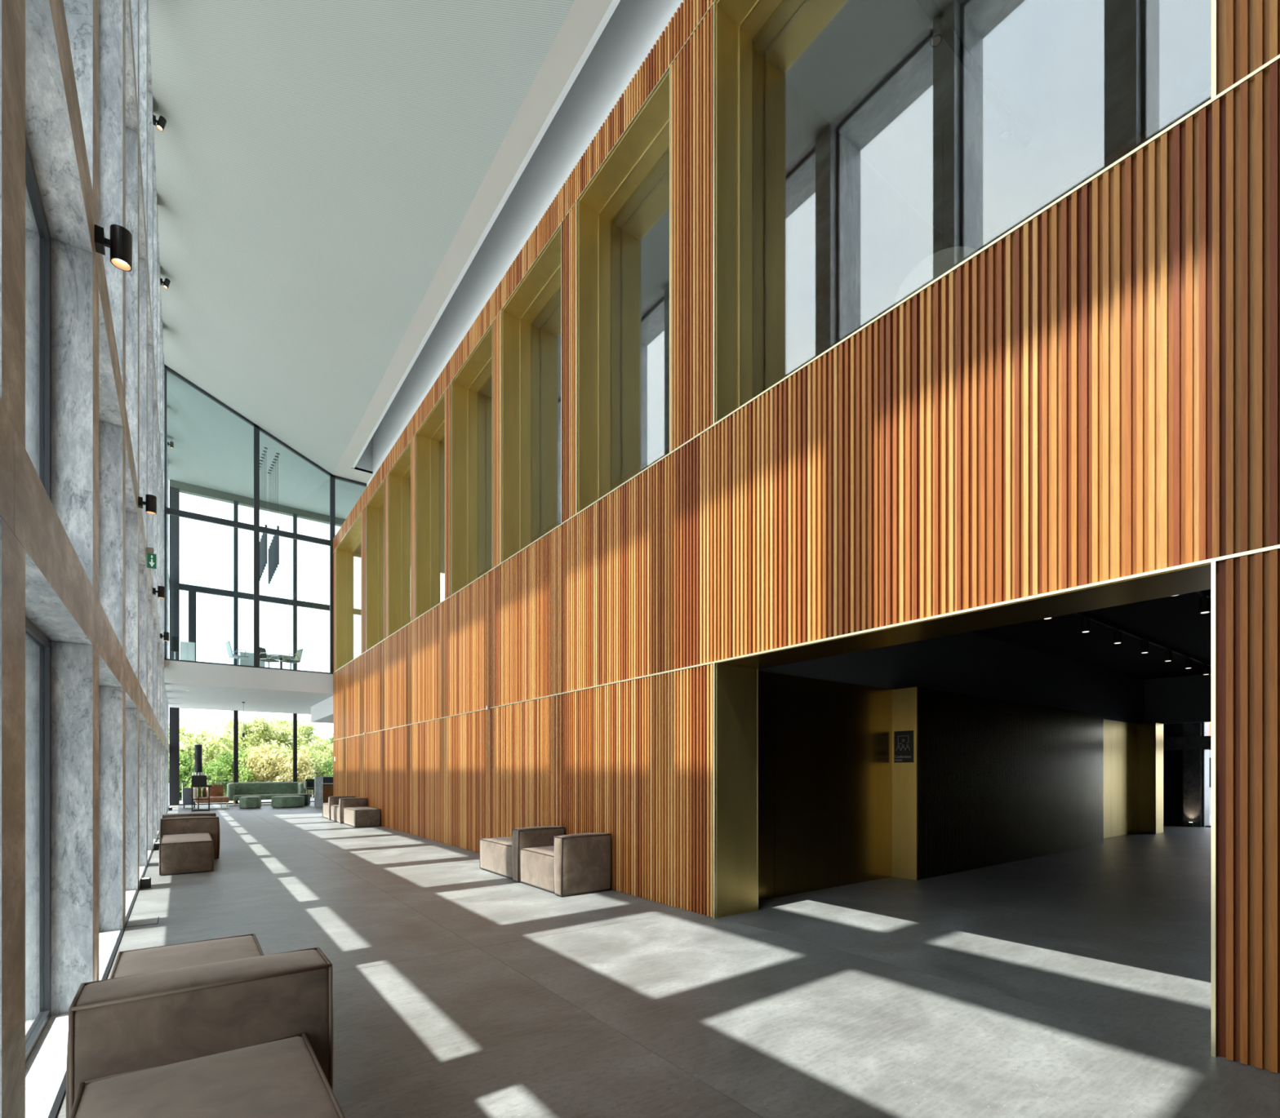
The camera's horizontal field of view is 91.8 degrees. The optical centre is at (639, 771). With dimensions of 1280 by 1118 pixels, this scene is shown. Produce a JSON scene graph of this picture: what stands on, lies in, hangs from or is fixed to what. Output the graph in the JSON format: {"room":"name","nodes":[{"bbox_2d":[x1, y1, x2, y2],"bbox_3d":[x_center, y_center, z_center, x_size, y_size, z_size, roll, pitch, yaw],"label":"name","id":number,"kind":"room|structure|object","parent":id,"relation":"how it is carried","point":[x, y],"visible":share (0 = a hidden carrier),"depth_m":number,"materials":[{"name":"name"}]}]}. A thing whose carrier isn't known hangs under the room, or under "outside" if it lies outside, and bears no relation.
{"room":"lobby","nodes":[
{"label":"lobby","id":0,"kind":"room"},
{"bbox_2d":[0,0,169,1117],"bbox_3d":[-9.019,-5.850,10.611,1.000,15.700,41.188,0,0,-36],"label":"wall","id":1,"kind":"structure","parent":0,"point":[76,75],"depth_m":3.83,"materials":[{"name":"concrete"}]},
{"bbox_2d":[25,133,51,1063],"bbox_3d":[-2.978,-5.656,2.916,0.045,14.288,2.070,0,0,-36],"label":"window","id":2,"kind":"structure","parent":1,"relation":"in","point":[37,235],"depth_m":3.60,"materials":[{"name":"clear glass"}]},
{"bbox_2d":[48,805,169,1117],"bbox_3d":[-8.593,1.504,10.872,0.024,0.032,40.500,0,0,-36],"label":"baseboard","id":3,"kind":"structure","parent":1,"relation":"attached to","point":[60,1097],"depth_m":4.73,"materials":[{"name":"black metal"}]},
{"bbox_2d":[94,224,132,271],"bbox_3d":[-3.431,-3.430,4.042,0.184,0.216,0.111,0,0,-36],"label":"wall spotlight","id":4,"kind":"object","parent":1,"relation":"attached to","point":[120,243],"visible":1,"depth_m":4.02,"materials":[{"name":"black metal"}]},
{"bbox_2d":[137,494,156,515],"bbox_3d":[-6.319,-3.430,7.951,0.184,0.216,0.111,0,0,-36],"label":"wall spotlight","id":5,"kind":"object","parent":1,"relation":"attached to","point":[150,503],"visible":1,"depth_m":7.93,"materials":[{"name":"black metal"}]},
{"bbox_2d":[146,546,156,569],"bbox_3d":[-7.705,-3.360,9.774,0.120,0.320,0.040,0,0,-36],"label":"exit sign","id":6,"kind":"object","parent":1,"relation":"attached to","point":[151,557],"visible":1,"depth_m":9.76,"materials":[{"name":"green plastic"}]},
{"bbox_2d":[152,586,164,599],"bbox_3d":[-9.206,-3.430,11.861,0.184,0.216,0.111,0,0,-36],"label":"wall spotlight","id":7,"kind":"object","parent":1,"relation":"attached to","point":[161,589],"visible":1,"depth_m":11.83,"materials":[{"name":"black metal"}]},
{"bbox_2d":[152,114,166,131],"bbox_3d":[-9.220,-12.450,11.900,0.209,0.237,0.112,0,0,-36],"label":"wall spotlight","id":8,"kind":"object","parent":1,"relation":"attached to","point":[161,123],"visible":1,"depth_m":11.87,"materials":[{"name":"black metal"}]},
{"bbox_2d":[160,278,170,289],"bbox_3d":[-12.108,-12.450,15.809,0.209,0.237,0.112,0,0,-36],"label":"wall spotlight","id":9,"kind":"object","parent":1,"relation":"attached to","point":[166,282],"visible":1,"depth_m":15.78,"materials":[{"name":"black metal"}]},
{"bbox_2d":[164,660,333,715],"bbox_3d":[-12.749,-3.130,26.979,12.450,0.700,9.650,0,0,-36],"label":"mezzanine floor slab","id":10,"kind":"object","parent":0,"point":[211,686],"depth_m":21.66,"materials":[{"name":"grey paint"}]},
{"bbox_2d":[170,636,178,659],"bbox_3d":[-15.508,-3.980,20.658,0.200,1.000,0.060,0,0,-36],"label":"monitor","id":11,"kind":"object","parent":10,"relation":"on","point":[174,640],"visible":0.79,"depth_m":20.64,"materials":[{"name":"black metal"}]},
{"bbox_2d":[180,641,195,661],"bbox_3d":[-15.828,-3.980,21.680,0.420,1.000,0.515,0,0,-36],"label":"base cabinet","id":12,"kind":"object","parent":10,"relation":"on","point":[187,649],"visible":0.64,"depth_m":21.47,"materials":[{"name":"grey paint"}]},
{"bbox_2d":[225,640,248,665],"bbox_3d":[-13.834,-3.942,21.298,0.574,0.922,0.638,0,0,43],"label":"office chair","id":13,"kind":"object","parent":10,"relation":"on","point":[228,645],"visible":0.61,"depth_m":21.16,"materials":[{"name":"white plastic"}]},
{"bbox_2d":[239,652,265,666],"bbox_3d":[-14.784,-3.980,23.632,0.800,1.000,0.415,0,0,-36],"label":"base cabinet","id":14,"kind":"object","parent":10,"relation":"on","point":[249,661],"visible":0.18,"depth_m":23.40,"materials":[{"name":"grey paint"}]},
{"bbox_2d":[259,647,279,667],"bbox_3d":[-13.186,-3.942,21.987,0.638,0.922,0.574,0,0,8],"label":"office chair","id":15,"kind":"object","parent":10,"relation":"on","point":[263,655],"visible":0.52,"depth_m":21.99,"materials":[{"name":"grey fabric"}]},
{"bbox_2d":[267,654,295,668],"bbox_3d":[-13.283,-3.850,22.947,1.096,0.740,1.096,0,0,-36],"label":"round table","id":16,"kind":"object","parent":10,"relation":"on","point":[280,656],"visible":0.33,"depth_m":22.91,"materials":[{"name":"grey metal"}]},
{"bbox_2d":[280,648,303,669],"bbox_3d":[-12.475,-3.942,22.179,0.574,0.922,0.638,0,0,38],"label":"office chair","id":17,"kind":"object","parent":10,"relation":"on","point":[299,653],"visible":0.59,"depth_m":22.19,"materials":[{"name":"green fabric"}]},
{"bbox_2d":[168,479,360,805],"bbox_3d":[-15.556,-5.700,30.779,12.450,14.400,0.400,0,0,-36],"label":"window","id":18,"kind":"structure","parent":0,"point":[175,487],"depth_m":27.91,"materials":[{"name":"black metal"}]},
{"bbox_2d":[164,364,366,674],"bbox_3d":[-12.538,-8.110,21.223,5.950,9.280,0.100,0,0,-36],"label":"window","id":19,"kind":"structure","parent":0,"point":[255,527],"depth_m":20.87,"materials":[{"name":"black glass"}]},
{"bbox_2d":[311,696,333,723],"bbox_3d":[-9.558,-2.445,26.799,7.530,0.670,5.530,0,0,-36],"label":"ceiling","id":20,"kind":"structure","parent":0,"point":[322,712],"depth_m":24.86,"materials":[{"name":"white paint"}]},
{"bbox_2d":[148,0,620,519],"bbox_3d":[-4.243,-11.720,14.084,10.810,2.180,40.500,0,0,-36],"label":"ceiling","id":21,"kind":"structure","parent":0,"point":[330,174],"depth_m":12.37,"materials":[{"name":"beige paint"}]},
{"bbox_2d":[260,457,264,573],"bbox_3d":[-14.246,-9.674,23.392,0.120,4.348,0.068,0,0,-36],"label":"pendant lamp","id":22,"kind":"object","parent":21,"relation":"hanging from","point":[262,570],"visible":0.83,"depth_m":23.38,"materials":[{"name":"black metal"}]},
{"bbox_2d":[262,450,266,567],"bbox_3d":[-13.759,-9.622,22.733,0.120,4.244,0.068,0,0,-36],"label":"pendant lamp","id":23,"kind":"object","parent":21,"relation":"hanging from","point":[264,451],"visible":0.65,"depth_m":22.73,"materials":[{"name":"black metal"}]},
{"bbox_2d":[269,466,273,578],"bbox_3d":[-14.354,-9.667,24.145,0.120,4.334,0.068,0,0,-36],"label":"pendant lamp","id":24,"kind":"object","parent":21,"relation":"hanging from","point":[271,576],"visible":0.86,"depth_m":24.11,"materials":[{"name":"black metal"}]},
{"bbox_2d":[271,462,275,573],"bbox_3d":[-13.867,-9.608,23.486,0.120,4.216,0.068,0,0,-36],"label":"pendant lamp","id":25,"kind":"object","parent":21,"relation":"hanging from","point":[273,571],"visible":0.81,"depth_m":23.46,"materials":[{"name":"black metal"}]},
{"bbox_2d":[273,458,277,570],"bbox_3d":[-13.624,-9.578,23.156,0.120,4.157,0.068,0,0,-36],"label":"pendant lamp","id":26,"kind":"object","parent":21,"relation":"hanging from","point":[275,568],"visible":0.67,"depth_m":23.14,"materials":[{"name":"black metal"}]},
{"bbox_2d":[275,453,279,564],"bbox_3d":[-13.136,-9.519,22.496,0.120,4.039,0.068,0,0,-36],"label":"pendant lamp","id":27,"kind":"object","parent":21,"relation":"hanging from","point":[277,526],"visible":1,"depth_m":22.47,"materials":[{"name":"black metal"}]},
{"bbox_2d":[366,0,683,486],"bbox_3d":[-0.862,-10.325,10.584,0.210,4.150,30.850,0,0,-36],"label":"wall","id":28,"kind":"structure","parent":0,"point":[634,27],"depth_m":11.80,"materials":[{"name":"white paint"}]},
{"bbox_2d":[57,801,1279,1117],"bbox_3d":[1.112,1.600,18.134,24.238,0.200,40.650,0,0,-36],"label":"floor","id":29,"kind":"structure","parent":0,"point":[1075,984],"depth_m":4.42,"materials":[{"name":"concrete"}]},
{"bbox_2d":[124,916,159,928],"bbox_3d":[-4.941,1.498,6.159,0.250,0.005,0.360,0,0,-36],"label":"floor hatch","id":30,"kind":"object","parent":29,"relation":"on","point":[150,921],"visible":1,"depth_m":6.15,"materials":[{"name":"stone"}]},
{"bbox_2d":[139,877,151,888],"bbox_3d":[-6.360,1.439,7.971,0.110,0.122,0.110,0,0,-36],"label":"uplight","id":31,"kind":"object","parent":29,"relation":"on","point":[144,883],"visible":1,"depth_m":7.93,"materials":[{"name":"black metal"}]},
{"bbox_2d":[158,832,213,875],"bbox_3d":[-7.062,1.264,9.653,0.674,0.492,1.564,0,0,-36],"label":"ottoman","id":32,"kind":"object","parent":29,"relation":"on","point":[189,853],"visible":1,"depth_m":9.06,"materials":[{"name":"brown fabric"}]},
{"bbox_2d":[109,933,264,978],"bbox_3d":[-2.264,1.264,3.133,0.704,0.492,1.594,0,0,-36],"label":"ottoman","id":33,"kind":"object","parent":29,"relation":"on","point":[161,958],"visible":0.2,"depth_m":3.46,"materials":[{"name":"brown fabric"}]},
{"bbox_2d":[182,787,195,808],"bbox_3d":[-18.442,1.090,25.353,0.420,0.820,0.520,0,0,-36],"label":"armchair","id":34,"kind":"object","parent":29,"relation":"on","point":[187,792],"visible":0.87,"depth_m":25.13,"materials":[{"name":"fabric"}]},
{"bbox_2d":[159,813,220,859],"bbox_3d":[-7.882,1.139,10.856,0.824,0.742,1.394,0,0,-36],"label":"armchair","id":35,"kind":"object","parent":29,"relation":"on","point":[189,823],"visible":0.56,"depth_m":10.39,"materials":[{"name":"brown fabric"}]},
{"bbox_2d":[193,744,202,810],"bbox_3d":[-16.917,0.235,23.744,0.320,2.530,0.320,0,0,-36],"label":"floor lamp","id":36,"kind":"object","parent":29,"relation":"on","point":[197,748],"visible":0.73,"depth_m":23.66,"materials":[{"name":"black metal"}]},
{"bbox_2d":[66,947,333,1117],"bbox_3d":[-1.665,1.139,2.413,0.834,0.742,0.344,0,0,-36],"label":"sofa backrest","id":37,"kind":"object","parent":29,"relation":"on","point":[138,1022],"visible":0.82,"depth_m":2.27,"materials":[{"name":"brown fabric"}]},
{"bbox_2d":[191,786,213,811],"bbox_3d":[-16.532,1.035,23.407,0.680,0.930,0.500,0,0,-36],"label":"rack","id":38,"kind":"object","parent":29,"relation":"on","point":[208,799],"visible":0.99,"depth_m":23.31,"materials":[{"name":"black metal"}]},
{"bbox_2d":[191,775,211,786],"bbox_3d":[-16.548,0.365,23.395,0.620,0.410,0.420,0,0,-36],"label":"coffee machine","id":39,"kind":"object","parent":38,"relation":"on","point":[197,780],"visible":0.95,"depth_m":23.18,"materials":[{"name":"black metal"}]},
{"bbox_2d":[69,1032,345,1117],"bbox_3d":[-1.220,1.264,1.753,0.704,0.492,1.314,0,0,-36],"label":"ottoman","id":40,"kind":"object","parent":29,"relation":"on","point":[284,1077],"visible":1,"depth_m":2.00,"materials":[{"name":"brown fabric"}]},
{"bbox_2d":[193,784,229,808],"bbox_3d":[-17.291,1.020,24.991,1.160,0.960,1.250,0,0,-36],"label":"lounge chair","id":41,"kind":"object","parent":29,"relation":"on","point":[216,793],"visible":0.67,"depth_m":24.84,"materials":[{"name":"brown leather"}]},
{"bbox_2d":[239,796,261,808],"bbox_3d":[-15.861,1.270,25.208,0.769,0.460,1.000,0,0,-36],"label":"pouf","id":42,"kind":"object","parent":29,"relation":"on","point":[245,802],"visible":1,"depth_m":24.82,"materials":[{"name":"green fabric"}]},
{"bbox_2d":[226,782,305,805],"bbox_3d":[-16.906,1.010,28.104,3.000,0.980,1.100,0,0,-36],"label":"sofa","id":43,"kind":"object","parent":29,"relation":"on","point":[266,791],"visible":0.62,"depth_m":28.16,"materials":[{"name":"green fabric"}]},
{"bbox_2d":[271,795,304,808],"bbox_3d":[-14.636,1.270,25.740,1.203,0.460,1.000,0,0,-36],"label":"pouf","id":44,"kind":"object","parent":29,"relation":"on","point":[277,802],"visible":1,"depth_m":25.32,"materials":[{"name":"green fabric"}]},
{"bbox_2d":[294,794,310,805],"bbox_3d":[-14.714,1.250,26.988,0.607,0.500,0.700,0,0,-36],"label":"pouf","id":45,"kind":"object","parent":29,"relation":"on","point":[307,797],"visible":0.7,"depth_m":26.78,"materials":[{"name":"green fabric"}]},
{"bbox_2d":[303,778,314,799],"bbox_3d":[-14.597,0.925,27.621,0.620,1.150,0.580,0,0,-36],"label":"bar stool","id":46,"kind":"object","parent":29,"relation":"on","point":[308,784],"visible":0.56,"depth_m":27.69,"materials":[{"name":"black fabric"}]},
{"bbox_2d":[314,777,333,807],"bbox_3d":[-12.068,0.865,27.699,4.500,1.270,0.900,0,0,-36],"label":"reception desk","id":47,"kind":"object","parent":29,"relation":"on","point":[323,786],"depth_m":26.18,"materials":[{"name":"concrete"}]},
{"bbox_2d":[322,803,328,818],"bbox_3d":[-9.691,1.264,19.857,0.689,0.492,1.384,0,0,-36],"label":"ottoman","id":48,"kind":"object","parent":29,"relation":"on","point":[325,806],"visible":0.23,"depth_m":19.73,"materials":[{"name":"brown fabric"}]},
{"bbox_2d":[328,795,367,823],"bbox_3d":[-8.765,1.139,18.552,0.749,0.742,1.844,0,0,-36],"label":"armchair","id":49,"kind":"object","parent":29,"relation":"on","point":[336,805],"visible":0.62,"depth_m":17.98,"materials":[{"name":"brown fabric"}]},
{"bbox_2d":[343,807,380,827],"bbox_3d":[-7.735,1.264,17.224,0.669,0.492,1.544,0,0,-36],"label":"ottoman","id":50,"kind":"object","parent":29,"relation":"on","point":[357,817],"visible":1,"depth_m":16.67,"materials":[{"name":"brown fabric"}]},
{"bbox_2d":[480,836,511,878],"bbox_3d":[-1.817,1.264,9.188,0.699,0.492,1.304,0,0,-36],"label":"ottoman","id":51,"kind":"object","parent":29,"relation":"on","point":[495,854],"visible":0.46,"depth_m":9.00,"materials":[{"name":"brown fabric"}]},
{"bbox_2d":[511,826,611,897],"bbox_3d":[-1.053,1.139,8.111,0.749,0.742,1.404,0,0,-36],"label":"armchair","id":52,"kind":"object","parent":29,"relation":"on","point":[544,858],"visible":1,"depth_m":7.66,"materials":[{"name":"brown fabric"}]},
{"bbox_2d":[353,0,1210,573],"bbox_3d":[1.447,-8.030,12.289,7.070,0.340,30.850,0,0,-36],"label":"window glass","id":53,"kind":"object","parent":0,"point":[1083,79],"depth_m":7.45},
{"bbox_2d":[895,122,978,305],"bbox_3d":[3.675,-6.545,7.513,1.078,2.629,0.045,0,0,27],"label":"pendant lamp","id":54,"kind":"object","parent":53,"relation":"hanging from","point":[939,263],"visible":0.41,"depth_m":7.54,"materials":[{"name":"beige paint"}]},
{"bbox_2d":[915,0,1031,147],"bbox_3d":[3.519,-7.843,6.764,3.300,0.035,0.090,0,0,-36],"label":"track","id":55,"kind":"object","parent":53,"relation":"attached to","point":[930,7],"visible":1,"depth_m":6.91,"materials":[{"name":"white metal"}]},
{"bbox_2d":[929,14,942,47],"bbox_3d":[3.077,-7.705,6.438,0.118,0.240,0.118,0,0,-36],"label":"track spotlight","id":56,"kind":"object","parent":55,"relation":"attached to","point":[936,22],"visible":1,"depth_m":6.40,"materials":[{"name":"black metal"}]},
{"bbox_2d":[333,0,1279,1073],"bbox_3d":[-1.648,-3.425,10.003,0.524,9.850,30.850,0,0,-36],"label":"wall","id":57,"kind":"structure","parent":0,"point":[1089,397],"depth_m":4.85,"materials":[{"name":"brown wood"}]},
{"bbox_2d":[336,515,360,670],"bbox_3d":[-9.340,-5.686,20.483,0.545,4.294,3.858,0,0,-36],"label":"window","id":58,"kind":"structure","parent":57,"relation":"in","point":[344,552],"depth_m":21.98,"materials":[{"name":"gold metal"}]},
{"bbox_2d":[367,482,383,649],"bbox_3d":[-7.234,-5.686,17.632,0.545,4.294,2.008,0,0,-36],"label":"window","id":59,"kind":"structure","parent":57,"relation":"in","point":[375,506],"depth_m":18.39,"materials":[{"name":"gold metal"}]},
{"bbox_2d":[389,444,410,635],"bbox_3d":[-5.796,-5.686,15.685,0.545,4.294,2.008,0,0,-36],"label":"window","id":60,"kind":"structure","parent":57,"relation":"in","point":[400,475],"depth_m":16.46,"materials":[{"name":"gold metal"}]},
{"bbox_2d":[417,394,444,617],"bbox_3d":[-4.376,-5.686,13.763,0.545,4.294,1.988,0,0,-36],"label":"window","id":61,"kind":"structure","parent":57,"relation":"in","point":[429,437],"depth_m":14.51,"materials":[{"name":"gold metal"}]},
{"bbox_2d":[452,326,492,594],"bbox_3d":[-2.953,-5.686,11.836,0.545,4.294,2.058,0,0,-36],"label":"window","id":62,"kind":"structure","parent":57,"relation":"in","point":[475,374],"depth_m":12.60,"materials":[{"name":"gold metal"}]},
{"bbox_2d":[502,227,560,561],"bbox_3d":[-1.500,-5.686,9.870,0.545,4.294,2.068,0,0,-36],"label":"window","id":63,"kind":"structure","parent":57,"relation":"in","point":[542,283],"depth_m":10.62,"materials":[{"name":"gold metal"}]},
{"bbox_2d":[578,71,669,511],"bbox_3d":[-0.027,-5.686,7.875,0.545,4.294,2.008,0,0,-36],"label":"window","id":64,"kind":"structure","parent":57,"relation":"in","point":[646,143],"depth_m":8.59,"materials":[{"name":"gold metal"}]},
{"bbox_2d":[716,563,1211,918],"bbox_3d":[2.150,0.197,4.982,0.610,2.606,3.788,0,0,-36],"label":"door frame","id":65,"kind":"structure","parent":57,"relation":"in","point":[737,680],"depth_m":6.34,"materials":[{"name":"gold metal"}]},
{"bbox_2d":[716,0,1211,422],"bbox_3d":[2.124,-5.686,4.963,0.545,4.294,3.788,0,0,-36],"label":"window","id":66,"kind":"structure","parent":57,"relation":"in","point":[740,23],"depth_m":6.46,"materials":[{"name":"gold metal"}]},
{"bbox_2d":[478,87,1210,577],"bbox_3d":[2.360,-5.670,12.963,0.200,4.380,30.850,0,0,-36],"label":"wall","id":67,"kind":"structure","parent":0,"point":[1205,96],"depth_m":8.18,"materials":[{"name":"white paint"}]},
{"bbox_2d":[754,48,953,397],"bbox_3d":[3.993,-5.670,8.842,7.070,4.380,0.120,0,0,-36],"label":"window pane","id":68,"kind":"structure","parent":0,"point":[836,244],"depth_m":7.33,"materials":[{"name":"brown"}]},
{"bbox_2d":[758,671,1163,901],"bbox_3d":[6.806,0.170,11.134,14.420,2.660,0.676,0,0,-36],"label":"wall","id":69,"kind":"structure","parent":0,"point":[988,782],"depth_m":8.77,"materials":[{"name":"black paint"}]},
{"bbox_2d":[893,730,913,763],"bbox_3d":[3.674,-0.340,8.635,0.016,0.440,0.285,0,0,-36],"label":"wall sign","id":70,"kind":"object","parent":69,"relation":"attached to","point":[903,740],"visible":1,"depth_m":8.63,"materials":[{"name":"black"}]},
{"bbox_2d":[758,631,1211,724],"bbox_3d":[8.128,-1.695,9.504,12.254,1.170,20.120,0,0,33],"label":"wall","id":71,"kind":"structure","parent":0,"point":[968,663],"depth_m":11.11,"materials":[{"name":"paint"}]},
{"bbox_2d":[969,589,1211,679],"bbox_3d":[9.191,-2.540,10.270,17.010,0.520,18.400,0,0,-36],"label":"ceiling","id":72,"kind":"structure","parent":0,"point":[1175,623],"depth_m":10.46,"materials":[{"name":"black paint"}]},
{"bbox_2d":[1074,612,1211,666],"bbox_3d":[8.876,-2.223,10.722,8.220,0.035,0.040,0,0,-36],"label":"track","id":73,"kind":"object","parent":72,"relation":"attached to","point":[1080,614],"visible":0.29,"depth_m":10.20,"materials":[{"name":"black metal"}]},
{"bbox_2d":[1080,617,1090,632],"bbox_3d":[6.391,-2.100,8.886,0.109,0.210,0.109,0,0,-36],"label":"track spotlight","id":74,"kind":"object","parent":73,"relation":"attached to","point":[1086,623],"visible":1,"depth_m":8.85,"materials":[{"name":"black metal"}]},
{"bbox_2d":[1113,630,1122,644],"bbox_3d":[7.453,-2.100,9.670,0.109,0.210,0.109,0,0,-36],"label":"track spotlight","id":75,"kind":"object","parent":73,"relation":"attached to","point":[1117,636],"visible":1,"depth_m":9.63,"materials":[{"name":"black metal"}]},
{"bbox_2d":[1140,640,1148,653],"bbox_3d":[8.514,-2.100,10.454,0.109,0.210,0.109,0,0,-36],"label":"track spotlight","id":76,"kind":"object","parent":73,"relation":"attached to","point":[1144,646],"visible":1,"depth_m":10.42,"materials":[{"name":"black metal"}]},
{"bbox_2d":[1164,649,1172,662],"bbox_3d":[9.576,-2.100,11.239,0.109,0.210,0.109,0,0,-36],"label":"track spotlight","id":77,"kind":"object","parent":73,"relation":"attached to","point":[1167,655],"visible":1,"depth_m":11.20,"materials":[{"name":"black metal"}]},
{"bbox_2d":[1184,657,1191,668],"bbox_3d":[10.638,-2.100,12.023,0.109,0.210,0.109,0,0,-36],"label":"track spotlight","id":78,"kind":"object","parent":73,"relation":"attached to","point":[1188,663],"visible":1,"depth_m":11.98,"materials":[{"name":"black metal"}]},
{"bbox_2d":[1202,664,1209,675],"bbox_3d":[11.700,-2.100,12.807,0.109,0.210,0.109,0,0,-36],"label":"track spotlight","id":79,"kind":"object","parent":73,"relation":"attached to","point":[1206,669],"visible":1,"depth_m":12.78,"materials":[{"name":"black metal"}]},
{"bbox_2d":[1195,591,1211,601],"bbox_3d":[7.831,-2.223,8.333,4.700,0.035,0.040,0,0,-36],"label":"track","id":80,"kind":"object","parent":72,"relation":"attached to","point":[1202,593],"visible":0.02,"depth_m":7.74,"materials":[{"name":"black metal"}]},
{"bbox_2d":[1199,595,1210,613],"bbox_3d":[7.115,-2.100,7.804,0.109,0.210,0.109,0,0,-36],"label":"track spotlight","id":81,"kind":"object","parent":80,"relation":"attached to","point":[1205,602],"visible":1,"depth_m":7.77,"materials":[{"name":"black metal"}]},
{"bbox_2d":[1163,722,1211,827],"bbox_3d":[16.394,-0.380,15.591,0.900,3.800,18.400,0,0,-36],"label":"wall","id":82,"kind":"structure","parent":0,"point":[1193,743],"depth_m":16.98,"materials":[{"name":"paint"}]},
{"bbox_2d":[1169,723,1183,826],"bbox_3d":[14.334,-0.390,17.842,0.060,3.780,2.070,0,0,-36],"label":"window","id":83,"kind":"structure","parent":82,"relation":"in","point":[1182,723],"depth_m":17.02,"materials":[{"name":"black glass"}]},
{"bbox_2d":[1201,722,1204,826],"bbox_3d":[15.777,-0.390,15.887,0.060,3.780,2.070,0,0,-36],"label":"window","id":84,"kind":"structure","parent":82,"relation":"in","point":[1202,723],"depth_m":16.68,"materials":[{"name":"clear glass"}]},
{"label":"outside","id":85,"kind":"structure","parent":0,"visible":0},
{"bbox_2d":[179,795,1211,823],"bbox_3d":[-17.642,1.780,49.130,150.000,0.440,220.000,0,0,-36],"label":"ground","id":86,"kind":"structure","parent":85,"point":[180,801],"depth_m":31.52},
{"bbox_2d":[179,747,194,799],"bbox_3d":[-25.656,0.409,33.430,3.684,3.392,2.710,0,0,40],"label":"tree","id":87,"kind":"object","parent":86,"relation":"on","point":[183,758],"visible":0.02,"depth_m":33.44,"materials":[{"name":"green plant"}]},
{"bbox_2d":[179,719,224,750],"bbox_3d":[-30.588,-0.582,41.819,4.742,5.936,6.447,0,0,42],"label":"tree","id":88,"kind":"object","parent":86,"relation":"on","point":[203,735],"visible":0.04,"depth_m":41.11,"materials":[{"name":"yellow plant"}]},
{"bbox_2d":[179,758,233,800],"bbox_3d":[-23.532,0.679,33.277,3.116,3.133,2.417,0,0,12],"label":"tree","id":89,"kind":"object","parent":86,"relation":"on","point":[215,771],"visible":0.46,"depth_m":33.17,"materials":[{"name":"green plant"}]},
{"bbox_2d":[179,726,244,766],"bbox_3d":[-26.615,-0.047,37.157,5.291,5.319,4.104,0,0,-42],"label":"tree","id":90,"kind":"object","parent":86,"relation":"on","point":[212,749],"visible":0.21,"depth_m":36.78,"materials":[{"name":"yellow plant"}]},
{"bbox_2d":[209,741,259,791],"bbox_3d":[-23.205,0.154,35.520,3.034,3.857,4.182,0,0,-12],"label":"tree","id":91,"kind":"object","parent":86,"relation":"on","point":[244,775],"visible":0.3,"depth_m":34.50,"materials":[{"name":"green plant"}]},
{"bbox_2d":[179,782,312,804],"bbox_3d":[-18.268,1.050,31.884,12.523,1.020,0.040,0,0,-36],"label":"fence","id":92,"kind":"object","parent":86,"relation":"on","point":[218,782],"visible":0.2,"depth_m":30.81,"materials":[{"name":"metal"}]},
{"bbox_2d":[220,711,285,755],"bbox_3d":[-27.077,-1.281,43.210,4.228,5.683,3.279,0,0,26],"label":"tree","id":93,"kind":"object","parent":86,"relation":"on","point":[259,729],"visible":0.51,"depth_m":42.33,"materials":[{"name":"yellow plant"}]},
{"bbox_2d":[242,738,276,782],"bbox_3d":[-24.842,-0.145,40.127,3.172,4.032,4.373,0,0,-24],"label":"tree","id":94,"kind":"object","parent":86,"relation":"on","point":[267,744],"visible":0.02,"depth_m":40.54,"materials":[{"name":"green plant"}]},
{"bbox_2d":[240,742,316,791],"bbox_3d":[-20.801,0.332,35.692,4.213,3.878,3.099,0,0,21],"label":"tree","id":95,"kind":"object","parent":86,"relation":"on","point":[266,767],"visible":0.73,"depth_m":34.91,"materials":[{"name":"orange plant"}]},
{"bbox_2d":[268,713,323,754],"bbox_3d":[-25.433,-1.394,45.228,4.365,5.908,3.167,0,0,-1],"label":"tree","id":96,"kind":"object","parent":86,"relation":"on","point":[307,731],"visible":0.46,"depth_m":44.96,"materials":[{"name":"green plant"}]},
{"bbox_2d":[264,735,333,794],"bbox_3d":[-22.543,0.182,41.288,5.724,5.270,4.210,0,0,21],"label":"tree","id":97,"kind":"object","parent":86,"relation":"on","point":[318,747],"visible":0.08,"depth_m":41.14,"materials":[{"name":"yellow plant"}]},
{"bbox_2d":[304,748,331,796],"bbox_3d":[-20.164,0.122,37.908,2.400,3.110,3.094,0,0,10],"label":"tree","id":98,"kind":"object","parent":86,"relation":"on","point":[319,758],"visible":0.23,"depth_m":37.40,"materials":[{"name":"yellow plant"}]},
{"bbox_2d":[317,759,333,777],"bbox_3d":[-18.394,0.339,38.093,2.474,3.145,3.410,0,0,24],"label":"tree","id":99,"kind":"object","parent":86,"relation":"on","point":[327,771],"visible":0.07,"depth_m":37.11,"materials":[{"name":"green plant"}]},
{"bbox_2d":[1208,722,1211,813],"bbox_3d":[24.098,-0.650,27.125,9.800,4.500,9.400,0,0,-36],"label":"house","id":100,"kind":"structure","parent":86,"relation":"on","point":[1210,723],"depth_m":23.23,"materials":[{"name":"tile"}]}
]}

